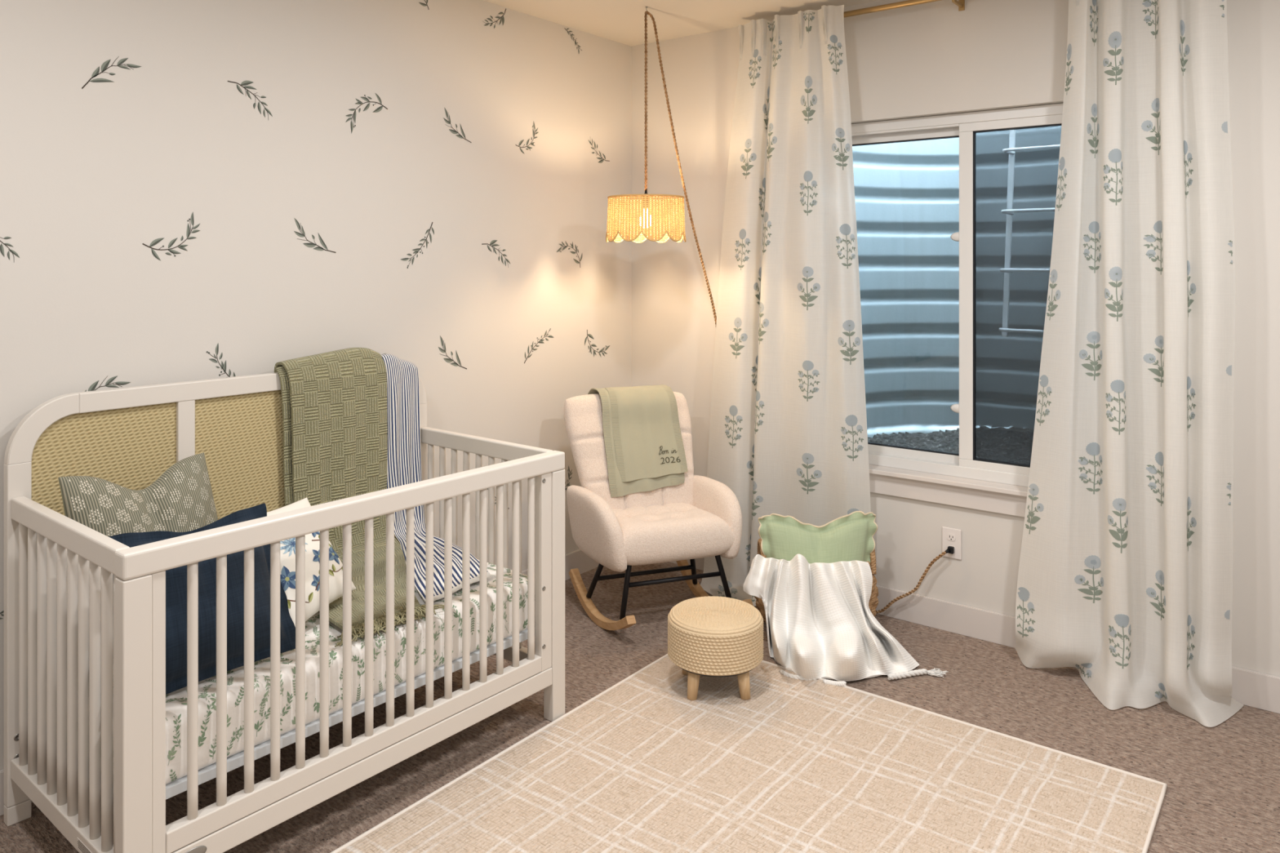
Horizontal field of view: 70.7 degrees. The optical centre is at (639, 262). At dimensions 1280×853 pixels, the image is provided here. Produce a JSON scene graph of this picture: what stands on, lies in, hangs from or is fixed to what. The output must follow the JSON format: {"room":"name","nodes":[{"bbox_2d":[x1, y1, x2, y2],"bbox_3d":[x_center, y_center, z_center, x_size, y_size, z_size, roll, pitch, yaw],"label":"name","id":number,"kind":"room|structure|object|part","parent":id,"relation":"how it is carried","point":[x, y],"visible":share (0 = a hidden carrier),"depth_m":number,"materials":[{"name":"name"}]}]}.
{"room":"bedroom","nodes":[
{"label":"bedroom","id":0,"kind":"room"},
{"bbox_2d":[0,0,631,770],"bbox_3d":[-1.536,0.197,2.979,0.120,2.708,4.750,0,0,37],"label":"wall","id":1,"kind":"structure","parent":0,"point":[91,175],"depth_m":3.31,"materials":[{"name":"white paint"}]},
{"bbox_2d":[0,236,19,262],"bbox_3d":[-1.814,-0.056,2.517,0.001,0.112,0.143,0,0,37],"label":"wall decal","id":2,"kind":"object","parent":1,"relation":"attached to","point":[2,249],"visible":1,"depth_m":2.55,"materials":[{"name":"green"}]},
{"bbox_2d":[84,375,130,391],"bbox_3d":[-1.644,0.402,2.739,0.001,0.109,0.185,0,0,37],"label":"wall decal","id":3,"kind":"object","parent":1,"relation":"attached to","point":[92,387],"visible":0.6,"depth_m":2.76,"materials":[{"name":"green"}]},
{"bbox_2d":[81,57,141,88],"bbox_3d":[-1.621,-0.578,2.769,0.001,0.117,0.173,0,0,37],"label":"wall decal","id":4,"kind":"object","parent":1,"relation":"attached to","point":[104,67],"visible":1,"depth_m":2.75,"materials":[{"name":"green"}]},
{"bbox_2d":[142,212,199,260],"bbox_3d":[-1.511,-0.086,2.912,0.001,0.162,0.184,0,0,37],"label":"wall decal","id":5,"kind":"object","parent":1,"relation":"attached to","point":[155,242],"visible":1,"depth_m":2.92,"materials":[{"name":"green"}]},
{"bbox_2d":[206,342,235,377],"bbox_3d":[-1.395,0.362,3.064,0.001,0.183,0.160,0,0,37],"label":"wall decal","id":6,"kind":"object","parent":1,"relation":"attached to","point":[223,366],"visible":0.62,"depth_m":3.04,"materials":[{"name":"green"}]},
{"bbox_2d":[227,80,272,118],"bbox_3d":[-1.349,-0.564,3.124,0.001,0.128,0.164,0,0,37],"label":"wall decal","id":7,"kind":"object","parent":1,"relation":"attached to","point":[244,83],"visible":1,"depth_m":3.12,"materials":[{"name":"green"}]},
{"bbox_2d":[0,549,599,815],"bbox_3d":[-1.488,1.489,2.933,0.014,0.122,4.736,0,0,37],"label":"baseboard","id":8,"kind":"structure","parent":1,"relation":"attached to","point":[575,559],"depth_m":4.44,"materials":[{"name":"white paint"}]},
{"bbox_2d":[293,218,335,253],"bbox_3d":[-1.197,-0.098,3.324,0.001,0.126,0.173,0,0,37],"label":"wall decal","id":9,"kind":"object","parent":1,"relation":"attached to","point":[309,245],"visible":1,"depth_m":3.31,"materials":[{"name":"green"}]},
{"bbox_2d":[345,93,387,133],"bbox_3d":[-1.060,-0.578,3.502,0.001,0.172,0.195,0,0,37],"label":"wall decal","id":10,"kind":"object","parent":1,"relation":"attached to","point":[378,109],"visible":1,"depth_m":3.48,"materials":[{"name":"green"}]},
{"bbox_2d":[400,222,434,268],"bbox_3d":[-0.912,-0.072,3.696,0.001,0.194,0.173,0,0,37],"label":"wall decal","id":11,"kind":"object","parent":1,"relation":"attached to","point":[416,250],"visible":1,"depth_m":3.71,"materials":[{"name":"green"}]},
{"bbox_2d":[419,0,429,9],"bbox_3d":[-0.923,-1.089,3.682,0.001,0.082,0.155,0,0,37],"label":"wall decal","id":12,"kind":"object","parent":1,"relation":"attached to","point":[421,3],"visible":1,"depth_m":3.73,"materials":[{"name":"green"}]},
{"bbox_2d":[438,335,466,368],"bbox_3d":[-0.798,0.386,3.844,0.001,0.157,0.160,0,0,37],"label":"wall decal","id":13,"kind":"object","parent":1,"relation":"attached to","point":[448,360],"visible":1,"depth_m":3.83,"materials":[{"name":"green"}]},
{"bbox_2d":[443,106,471,142],"bbox_3d":[-0.782,-0.588,3.865,0.001,0.136,0.157,0,0,37],"label":"wall decal","id":14,"kind":"object","parent":1,"relation":"attached to","point":[454,131],"visible":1,"depth_m":3.85,"materials":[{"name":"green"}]},
{"bbox_2d":[483,8,506,28],"bbox_3d":[-0.651,-1.099,4.037,0.001,0.107,0.145,0,0,37],"label":"wall decal","id":15,"kind":"object","parent":1,"relation":"attached to","point":[502,19],"visible":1,"depth_m":4.05,"materials":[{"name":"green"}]},
{"bbox_2d":[481,240,511,267],"bbox_3d":[-0.644,-0.037,4.045,0.001,0.125,0.176,0,0,37],"label":"wall decal","id":16,"kind":"object","parent":1,"relation":"attached to","point":[492,242],"visible":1,"depth_m":4.05,"materials":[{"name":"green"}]},
{"bbox_2d":[515,121,537,154],"bbox_3d":[-0.525,-0.584,4.200,0.001,0.162,0.153,0,0,37],"label":"wall decal","id":17,"kind":"object","parent":1,"relation":"attached to","point":[534,127],"visible":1,"depth_m":4.22,"materials":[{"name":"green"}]},
{"bbox_2d":[524,328,554,363],"bbox_3d":[-0.476,0.394,4.264,0.001,0.154,0.205,0,0,37],"label":"wall decal","id":18,"kind":"object","parent":1,"relation":"attached to","point":[550,336],"visible":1,"depth_m":4.25,"materials":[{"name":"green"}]},
{"bbox_2d":[564,466,572,491],"bbox_3d":[-0.371,1.069,4.402,0.001,0.142,0.127,0,0,37],"label":"wall decal","id":19,"kind":"object","parent":1,"relation":"attached to","point":[569,477],"visible":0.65,"depth_m":4.43,"materials":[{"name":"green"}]},
{"bbox_2d":[556,240,582,267],"bbox_3d":[-0.347,-0.039,4.434,0.001,0.133,0.192,0,0,37],"label":"wall decal","id":20,"kind":"object","parent":1,"relation":"attached to","point":[564,246],"visible":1,"depth_m":4.45,"materials":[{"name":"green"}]},
{"bbox_2d":[564,27,582,53],"bbox_3d":[-0.329,-1.092,4.457,0.001,0.115,0.130,0,0,37],"label":"wall decal","id":21,"kind":"object","parent":1,"relation":"attached to","point":[567,28],"visible":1,"depth_m":4.46,"materials":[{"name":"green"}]},
{"bbox_2d":[584,329,609,356],"bbox_3d":[-0.217,0.414,4.604,0.001,0.149,0.204,0,0,37],"label":"wall decal","id":22,"kind":"object","parent":1,"relation":"attached to","point":[590,335],"visible":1,"depth_m":4.58,"materials":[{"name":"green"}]},
{"bbox_2d":[588,138,609,163],"bbox_3d":[-0.209,-0.572,4.613,0.001,0.127,0.170,0,0,37],"label":"wall decal","id":23,"kind":"object","parent":1,"relation":"attached to","point":[590,143],"visible":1,"depth_m":4.61,"materials":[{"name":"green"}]},
{"bbox_2d":[0,561,1279,852],"bbox_3d":[0.250,1.591,1.637,4.550,0.080,4.990,0,0,37],"label":"floor","id":24,"kind":"structure","parent":0,"point":[1222,795],"depth_m":2.97,"materials":[{"name":"carpet"}]},
{"bbox_2d":[4,372,564,852],"bbox_3d":[-1.007,0.966,2.790,0.796,1.171,1.413,0,0,39],"label":"crib","id":25,"kind":"object","parent":24,"relation":"on","point":[85,647],"visible":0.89,"depth_m":2.44,"materials":[{"name":"beige paint"}]},
{"bbox_3d":[-1.730,1.028,2.507,0.034,0.943,0.058,0,0,39],"label":"headboard post","id":26,"kind":"part","parent":25,"relation":"part of","materials":[{"name":"beige paint"}]},
{"bbox_3d":[-1.693,0.468,2.553,0.034,0.176,0.176,0,0,39],"label":"headboard corner","id":27,"kind":"part","parent":25,"relation":"part of","materials":[{"name":"beige paint"}]},
{"bbox_3d":[-1.444,1.394,2.266,0.714,0.052,0.034,0,0,39],"label":"rail","id":28,"kind":"part","parent":25,"relation":"part of","materials":[{"name":"beige paint"}]},
{"bbox_3d":[-1.446,0.678,2.268,0.708,0.059,0.034,0,0,39],"label":"rail","id":29,"kind":"part","parent":25,"relation":"part of","materials":[{"name":"beige paint"}]},
{"bbox_3d":[-1.142,1.130,2.034,0.046,0.843,0.062,0,0,39],"label":"post","id":30,"kind":"part","parent":25,"relation":"part of","materials":[{"name":"beige paint"}]},
{"bbox_3d":[-1.302,0.409,3.032,0.034,0.058,1.059,0,0,39],"label":"headboard rail","id":31,"kind":"part","parent":25,"relation":"part of","materials":[{"name":"beige paint"}]},
{"bbox_3d":[-1.303,0.875,3.033,0.007,0.882,1.305,0,0,39],"label":"cane panel","id":32,"kind":"part","parent":25,"relation":"part of","materials":[{"name":"beige wicker"}]},
{"bbox_3d":[-0.719,0.678,2.555,0.052,0.059,1.405,0,0,39],"label":"rail","id":33,"kind":"part","parent":25,"relation":"part of","materials":[{"name":"beige paint"}]},
{"bbox_2d":[165,559,527,784],"bbox_3d":[-1.014,1.157,2.795,0.698,0.192,1.310,0,0,39],"label":"mattress","id":34,"kind":"object","parent":25,"relation":"on","point":[175,701],"visible":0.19,"depth_m":2.45,"materials":[{"name":"white fabric"}]},
{"bbox_2d":[57,452,217,536],"bbox_3d":[-1.382,0.822,2.568,0.212,0.487,0.447,0,0,37],"label":"throw pillow","id":35,"kind":"object","parent":34,"relation":"on","point":[181,500],"visible":0.37,"depth_m":2.55,"materials":[{"name":"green fabric"}]},
{"bbox_2d":[107,502,295,694],"bbox_3d":[-1.152,0.875,2.361,0.202,0.385,0.457,0,0,37],"label":"throw pillow","id":36,"kind":"object","parent":34,"relation":"on","point":[175,578],"visible":0.39,"depth_m":2.34,"materials":[{"name":"blue fabric"}]},
{"bbox_2d":[266,497,355,626],"bbox_3d":[-1.040,0.903,2.670,0.252,0.304,0.351,0,0,29],"label":"throw pillow","id":37,"kind":"object","parent":34,"relation":"on","point":[287,547],"visible":0.35,"depth_m":2.65,"materials":[{"name":"beige fabric"}]},
{"bbox_2d":[274,347,444,647],"bbox_3d":[-0.910,0.691,2.977,0.438,0.752,0.895,0,0,-34],"label":"throw blanket","id":38,"kind":"object","parent":34,"relation":"on","point":[334,403],"visible":0.67,"depth_m":3.19,"materials":[{"name":"green fabric"}]},
{"bbox_3d":[-1.010,1.251,2.794,0.694,0.026,1.315,0,0,39],"label":"platform frame","id":39,"kind":"part","parent":25,"relation":"part of","materials":[{"name":"white wood"}]},
{"bbox_3d":[-0.721,1.338,2.548,0.036,0.050,1.202,0,0,39],"label":"rail","id":40,"kind":"part","parent":25,"relation":"part of","materials":[{"name":"beige paint"}]},
{"bbox_3d":[-0.910,0.468,3.510,0.034,0.176,0.176,0,0,39],"label":"headboard corner","id":41,"kind":"part","parent":25,"relation":"part of","materials":[{"name":"beige paint"}]},
{"bbox_3d":[-0.873,1.028,3.556,0.034,0.943,0.058,0,0,39],"label":"headboard post","id":42,"kind":"part","parent":25,"relation":"part of","materials":[{"name":"beige paint"}]},
{"bbox_2d":[381,354,491,602],"bbox_3d":[-0.744,0.706,3.201,0.270,0.714,0.784,0,0,-30],"label":"blanket","id":43,"kind":"object","parent":25,"relation":"hanging from","point":[404,456],"visible":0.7,"depth_m":3.41,"materials":[{"name":"fabric"}]},
{"bbox_3d":[-0.581,0.678,3.324,0.708,0.059,0.034,0,0,39],"label":"rail","id":44,"kind":"part","parent":25,"relation":"part of","materials":[{"name":"beige paint"}]},
{"bbox_3d":[-0.579,1.394,3.323,0.714,0.052,0.034,0,0,39],"label":"rail","id":45,"kind":"part","parent":25,"relation":"part of","materials":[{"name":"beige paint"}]},
{"bbox_3d":[-0.291,1.130,3.074,0.046,0.843,0.060,0,0,39],"label":"post","id":46,"kind":"part","parent":25,"relation":"part of","materials":[{"name":"beige paint"}]},
{"bbox_2d":[564,391,753,630],"bbox_3d":[0.048,1.080,3.983,0.691,0.942,0.633,0,0,-20],"label":"rocking chair","id":47,"kind":"object","parent":24,"relation":"on","point":[700,517],"visible":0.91,"depth_m":3.91,"materials":[{"name":"fabric"}]},
{"bbox_3d":[-0.182,1.359,3.962,0.117,0.243,0.025,0,0,19],"label":"leg","id":48,"kind":"part","parent":47,"relation":"part of","materials":[{"name":"black metal"}]},
{"bbox_3d":[-0.192,1.135,3.860,0.103,0.303,0.443,0,0,-30],"label":"armrest","id":49,"kind":"part","parent":47,"relation":"part of","materials":[{"name":"fabric"}]},
{"bbox_3d":[-0.058,1.359,3.748,0.023,0.241,0.080,0,0,34],"label":"leg","id":50,"kind":"part","parent":47,"relation":"part of","materials":[{"name":"black metal"}]},
{"bbox_3d":[-0.041,0.885,4.148,0.604,0.552,0.262,0,0,-20],"label":"backrest","id":51,"kind":"part","parent":47,"relation":"part of","materials":[{"name":"fabric"}]},
{"bbox_2d":[587,384,688,497],"bbox_3d":[-0.016,0.810,4.166,0.411,0.462,0.288,0,0,-19],"label":"blanket","id":52,"kind":"object","parent":47,"relation":"on","point":[645,451],"visible":0.99,"depth_m":4.09,"materials":[{"name":"green fabric"}]},
{"bbox_2d":[612,502,734,565],"bbox_3d":[0.079,1.177,3.920,0.573,0.176,0.365,0,0,-20],"label":"seat cushion","id":53,"kind":"object","parent":47,"relation":"on","point":[644,533],"depth_m":3.79,"materials":[{"name":"fabric"}]},
{"bbox_3d":[0.239,1.359,4.112,0.025,0.242,0.102,0,0,23],"label":"leg","id":54,"kind":"part","parent":47,"relation":"part of","materials":[{"name":"black metal"}]},
{"bbox_3d":[0.319,1.135,4.043,0.103,0.303,0.437,0,0,-29],"label":"armrest","id":55,"kind":"part","parent":47,"relation":"part of","materials":[{"name":"fabric"}]},
{"bbox_3d":[0.359,1.359,3.896,0.089,0.242,0.023,0,0,11],"label":"leg","id":56,"kind":"part","parent":47,"relation":"part of","materials":[{"name":"black metal"}]},
{"bbox_2d":[330,653,1167,852],"bbox_3d":[0.124,1.544,2.179,1.692,0.012,2.510,0,0,37],"label":"area rug","id":57,"kind":"object","parent":24,"relation":"on","point":[640,766],"visible":0.96,"depth_m":2.65,"materials":[{"name":"beige carpet"}]},
{"bbox_2d":[667,595,763,700],"bbox_3d":[0.274,1.402,3.279,0.348,0.278,0.348,0,0,-15],"label":"footstool","id":58,"kind":"object","parent":57,"relation":"on","point":[718,637],"visible":1,"depth_m":3.17,"materials":[{"name":"fabric"}]},
{"bbox_3d":[0.182,1.486,3.367,0.054,0.110,0.046,0,0,37],"label":"leg","id":59,"kind":"part","parent":58,"relation":"part of","materials":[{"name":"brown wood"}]},
{"bbox_3d":[0.190,1.486,3.187,0.046,0.110,0.054,0,0,37],"label":"leg","id":60,"kind":"part","parent":58,"relation":"part of","materials":[{"name":"brown wood"}]},
{"bbox_3d":[0.366,1.486,3.191,0.054,0.110,0.046,0,0,37],"label":"leg","id":61,"kind":"part","parent":58,"relation":"part of","materials":[{"name":"brown wood"}]},
{"bbox_2d":[754,538,879,623],"bbox_3d":[0.753,1.370,3.865,0.529,0.361,0.454,0,0,-5],"label":"woven basket","id":62,"kind":"object","parent":24,"relation":"on","point":[873,602],"visible":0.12,"depth_m":3.79,"materials":[{"name":"brown wicker"}]},
{"bbox_3d":[0.523,1.252,3.868,0.029,0.125,0.177,0,0,0],"label":"handle","id":63,"kind":"part","parent":62,"relation":"part of","materials":[{"name":"brown wicker"}]},
{"bbox_2d":[758,511,878,568],"bbox_3d":[0.751,1.232,3.808,0.506,0.357,0.113,0,0,1],"label":"throw pillow","id":64,"kind":"object","parent":62,"relation":"in","point":[849,537],"visible":0.51,"depth_m":3.78,"materials":[{"name":"green fabric"}]},
{"bbox_3d":[0.984,1.252,3.868,0.028,0.125,0.177,0,0,0],"label":"handle","id":65,"kind":"part","parent":62,"relation":"part of","materials":[{"name":"brown wicker"}]},
{"bbox_2d":[742,554,947,687],"bbox_3d":[0.769,1.356,3.538,0.640,0.390,0.578,0,0,-19],"label":"knit throw","id":66,"kind":"object","parent":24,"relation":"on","point":[820,623],"visible":1,"depth_m":3.53,"materials":[{"name":"white fabric"}]},
{"bbox_2d":[483,0,879,46],"bbox_3d":[0.250,-1.207,1.637,4.550,0.100,4.990,0,0,37],"label":"ceiling","id":67,"kind":"structure","parent":0,"point":[622,21],"depth_m":4.19,"materials":[{"name":"beige paint"}]},
{"bbox_3d":[0.030,-1.138,4.081,0.010,0.037,0.018,0,0,37],"label":"ceiling hook","id":68,"kind":"object","parent":67,"relation":"attached to","visible":0},
{"bbox_2d":[605,10,954,613],"bbox_3d":[0.602,0.206,4.134,1.496,2.686,0.599,0,0,6],"label":"pendant lamp","id":69,"kind":"object","parent":68,"relation":"hanging from","point":[622,211],"visible":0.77,"depth_m":3.95,"materials":[{"name":"wicker"}]},
{"bbox_2d":[640,189,647,227],"bbox_3d":[0.027,-0.242,4.076,0.062,0.177,0.062,0,0,37],"label":"bulb","id":70,"kind":"object","parent":69,"relation":"attached to","point":[646,190],"depth_m":4.07,"materials":[{"name":"white glass"}]},
{"bbox_3d":[0.027,-0.194,4.076,0.357,0.200,0.358,0,0,37],"label":"lamp shade","id":71,"kind":"part","parent":69,"relation":"part of","materials":[{"name":"wicker"}]},
{"bbox_2d":[631,0,1279,676],"bbox_3d":[1.677,0.197,3.599,4.470,2.708,0.140,0,0,37],"label":"wall","id":72,"kind":"structure","parent":0,"point":[933,58],"depth_m":3.79,"materials":[{"name":"white paint"}]},
{"bbox_2d":[843,0,964,17],"bbox_3d":[1.390,-1.093,3.661,2.100,0.085,0.110,0,0,37],"label":"curtain rod","id":73,"kind":"object","parent":72,"relation":"attached to","point":[961,3],"visible":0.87,"depth_m":3.84,"materials":[{"name":"gold metal"}]},
{"bbox_2d":[700,4,871,606],"bbox_3d":[0.622,0.210,4.079,0.893,2.662,0.275,0,0,37],"label":"curtain","id":74,"kind":"object","parent":73,"relation":"hanging from","point":[788,434],"visible":0.83,"depth_m":4.10,"materials":[{"name":"fabric"}]},
{"bbox_2d":[1014,0,1243,727],"bbox_3d":[1.710,0.213,3.251,0.766,2.667,0.331,0,0,37],"label":"curtain","id":75,"kind":"object","parent":73,"relation":"hanging from","point":[1125,580],"visible":1,"depth_m":3.23,"materials":[{"name":"fabric"}]},
{"bbox_2d":[868,464,1027,517],"bbox_3d":[1.349,0.964,3.771,1.340,0.109,0.105,0,0,37],"label":"trim","id":76,"kind":"structure","parent":72,"relation":"attached to","point":[990,496],"depth_m":3.77,"materials":[{"name":"white paint"}]},
{"bbox_2d":[942,526,961,559],"bbox_3d":[1.309,1.180,3.788,0.081,0.127,0.012,0,0,37],"label":"wall outlet","id":77,"kind":"object","parent":72,"relation":"attached to","point":[950,536],"visible":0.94,"depth_m":3.78,"materials":[{"name":"white plastic"}]},
{"bbox_2d":[946,533,955,541],"bbox_3d":[1.307,1.155,3.784,0.034,0.027,0.004,0,0,37],"label":"receptacle","id":78,"kind":"object","parent":77,"relation":"attached to","point":[950,537],"depth_m":3.78,"materials":[{"name":"white plastic"}]},
{"bbox_2d":[851,102,1062,487],"bbox_3d":[1.396,0.139,3.833,1.240,1.540,0.090,0,0,37],"label":"window","id":79,"kind":"structure","parent":72,"relation":"in","point":[1009,157],"depth_m":3.78,"materials":[{"name":"white plastic"}]},
{"bbox_3d":[1.183,0.143,4.015,0.590,1.448,0.030,0,0,37],"label":"sash","id":80,"kind":"part","parent":79,"relation":"part of","materials":[{"name":"white plastic"}]},
{"bbox_3d":[1.599,0.140,3.647,0.602,1.458,0.033,0,0,37],"label":"sash","id":81,"kind":"part","parent":79,"relation":"part of","materials":[{"name":"white plastic"}]},
{"bbox_2d":[668,557,1279,713],"bbox_3d":[1.678,1.489,3.501,4.350,0.122,0.014,0,0,37],"label":"baseboard","id":82,"kind":"structure","parent":72,"relation":"attached to","point":[1251,688],"depth_m":3.71,"materials":[{"name":"white paint"}]},
{"label":"outside","id":83,"kind":"structure","parent":0,"visible":0},
{"bbox_2d":[852,137,959,438],"bbox_3d":[1.662,0.091,4.213,1.396,2.320,0.778,0,0,37],"label":"window well","id":84,"kind":"object","parent":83,"point":[907,193],"visible":0.18,"depth_m":4.61,"materials":[{"name":"silver metal"}]},
{"bbox_2d":[867,427,959,453],"bbox_3d":[1.653,0.864,4.190,1.322,0.102,0.768,0,0,37],"label":"gravel bed","id":85,"kind":"object","parent":84,"relation":"in","point":[948,441],"visible":0.13,"depth_m":4.38,"materials":[{"name":"grey gravel"}]}
]}

